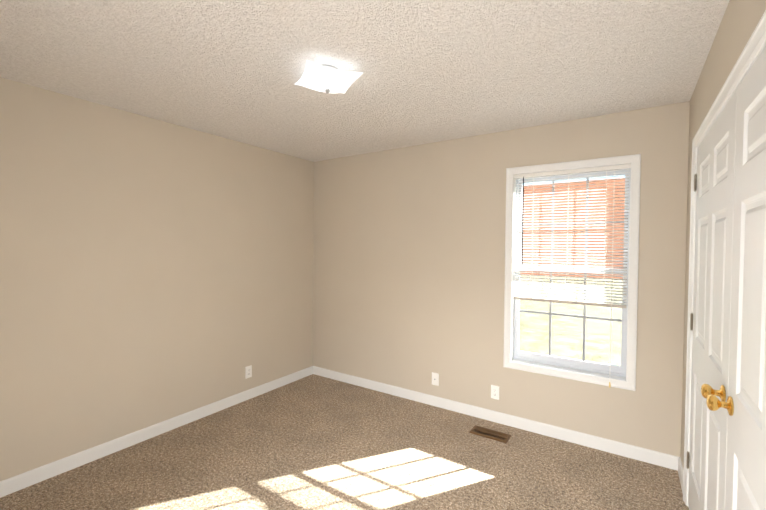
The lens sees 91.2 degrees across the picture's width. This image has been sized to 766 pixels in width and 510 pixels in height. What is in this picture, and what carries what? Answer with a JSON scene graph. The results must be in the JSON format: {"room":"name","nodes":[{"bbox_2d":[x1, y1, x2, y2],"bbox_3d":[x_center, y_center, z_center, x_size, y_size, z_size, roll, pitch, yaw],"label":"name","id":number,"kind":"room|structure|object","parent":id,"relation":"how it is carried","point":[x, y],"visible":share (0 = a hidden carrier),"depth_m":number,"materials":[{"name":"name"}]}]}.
{"room":"empty bedroom","nodes":[
{"label":"empty bedroom","id":0,"kind":"room"},
{"bbox_2d":[0,77,313,480],"bbox_3d":[-1.838,0.181,2.869,0.120,2.440,3.570,1,2,34],"label":"wall","id":1,"kind":"structure","parent":0,"point":[153,271],"depth_m":2.75,"materials":[{"name":"beige paint"}]},
{"bbox_2d":[0,366,311,497],"bbox_3d":[-1.758,1.356,2.910,0.013,0.090,3.450,1,2,34],"label":"baseboard","id":2,"kind":"structure","parent":1,"relation":"attached to","point":[48,471],"depth_m":2.76,"materials":[{"name":"white wood"}]},
{"bbox_2d":[245,365,251,378],"bbox_3d":[-1.292,1.126,3.610,0.008,0.115,0.070,1,2,34],"label":"outlet","id":3,"kind":"object","parent":1,"relation":"attached to","point":[248,371],"visible":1,"depth_m":3.60,"materials":[{"name":"white plastic"}]},
{"bbox_2d":[0,374,688,509],"bbox_3d":[-0.073,1.499,1.820,4.270,0.120,3.730,1,2,34],"label":"floor","id":4,"kind":"structure","parent":0,"point":[313,442],"depth_m":2.50,"materials":[{"name":"carpet"}]},
{"bbox_2d":[469,425,510,443],"bbox_3d":[0.844,1.409,2.962,0.295,0.015,0.135,1,2,34],"label":"air vent register","id":5,"kind":"object","parent":4,"relation":"on","point":[491,434],"visible":1,"depth_m":2.95,"materials":[{"name":"brown metal"}]},
{"bbox_2d":[0,0,729,161],"bbox_3d":[-0.056,-1.061,1.759,4.270,0.120,3.730,1,2,34],"label":"ceiling","id":6,"kind":"structure","parent":0,"point":[432,70],"depth_m":1.95,"materials":[{"name":"white paint"}]},
{"bbox_2d":[295,60,363,93],"bbox_3d":[-0.303,-0.946,2.051,0.302,0.127,0.302,0,1,-25],"label":"ceiling light","id":7,"kind":"object","parent":6,"relation":"attached to","point":[327,79],"visible":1,"depth_m":1.98,"materials":[{"name":"white glass"}]},
{"bbox_2d":[313,101,689,456],"bbox_3d":[0.638,0.184,3.465,3.590,2.440,0.160,1,2,34],"label":"wall","id":8,"kind":"structure","parent":0,"point":[408,266],"depth_m":3.28,"materials":[{"name":"beige paint"}]},
{"bbox_2d":[432,372,438,385],"bbox_3d":[0.481,1.153,3.480,0.070,0.115,0.018,1,2,34],"label":"outlet","id":9,"kind":"object","parent":8,"relation":"attached to","point":[435,378],"visible":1,"depth_m":3.48,"materials":[{"name":"white plastic"}]},
{"bbox_2d":[491,385,498,399],"bbox_3d":[0.949,1.164,3.177,0.070,0.115,0.008,1,2,34],"label":"outlet","id":10,"kind":"object","parent":8,"relation":"attached to","point":[494,392],"visible":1,"depth_m":3.18,"materials":[{"name":"white plastic"}]},
{"bbox_2d":[312,366,680,469],"bbox_3d":[0.594,1.361,3.412,3.320,0.090,0.013,1,2,34],"label":"baseboard","id":11,"kind":"structure","parent":8,"relation":"attached to","point":[607,445],"depth_m":3.07,"materials":[{"name":"white wood"}]},
{"bbox_2d":[503,154,640,390],"bbox_3d":[1.439,0.117,2.929,0.913,1.648,0.190,1,2,34],"label":"window unit","id":12,"kind":"structure","parent":8,"relation":"in","point":[583,364],"depth_m":2.90,"materials":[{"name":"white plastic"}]},
{"bbox_2d":[513,164,630,387],"bbox_3d":[1.402,0.149,2.874,0.804,1.600,0.084,1,2,34],"label":"window blinds","id":13,"kind":"object","parent":12,"relation":"attached to","point":[572,172],"visible":0.88,"depth_m":2.86,"materials":[{"name":"plastic"}]},
{"bbox_2d":[680,0,765,469],"bbox_3d":[1.054,0.247,0.953,0.120,2.440,3.570,1,2,34],"label":"wall","id":14,"kind":"structure","parent":0,"point":[739,22],"depth_m":1.69,"materials":[{"name":"beige paint"}]},
{"bbox_2d":[676,456,683,492],"bbox_3d":[1.872,1.395,2.347,0.013,0.090,0.318,1,2,34],"label":"baseboard","id":15,"kind":"structure","parent":14,"relation":"attached to","point":[679,467],"depth_m":2.41,"materials":[{"name":"white wood"}]},
{"bbox_2d":[686,89,736,509],"bbox_3d":[1.484,0.422,1.745,0.102,2.030,0.948,1,2,34],"label":"closet door","id":16,"kind":"structure","parent":14,"relation":"in","point":[710,314],"depth_m":1.64,"materials":[{"name":"white paint"},{"name":"polished brass"}]},
{"bbox_2d":[683,10,765,506],"bbox_3d":[1.277,0.406,1.312,0.138,2.107,2.014,1,2,34],"label":"trim","id":17,"kind":"structure","parent":14,"relation":"attached to","point":[752,50],"depth_m":2.09,"materials":[{"name":"white wood"}]},
{"bbox_2d":[706,46,765,509],"bbox_3d":[0.959,0.437,0.953,0.102,2.030,0.947,1,2,34],"label":"closet door","id":18,"kind":"structure","parent":14,"relation":"in","point":[744,405],"depth_m":1.14,"materials":[{"name":"white paint"},{"name":"polished brass"}]},
{"label":"outside","id":19,"kind":"structure","parent":0,"visible":0},
{"bbox_2d":[519,275,622,365],"bbox_3d":[17.164,1.631,22.439,130.000,0.120,130.000,1,2,34],"label":"lawn","id":20,"kind":"structure","parent":19,"point":[556,318],"depth_m":9.45,"materials":[{"name":"green plant"}]},
{"bbox_2d":[520,178,624,278],"bbox_3d":[17.589,-1.746,27.493,85.000,6.400,9.000,1,2,34],"label":"building","id":21,"kind":"structure","parent":20,"relation":"on","point":[593,194],"depth_m":25.23,"materials":[{"name":"orange"}]}
]}

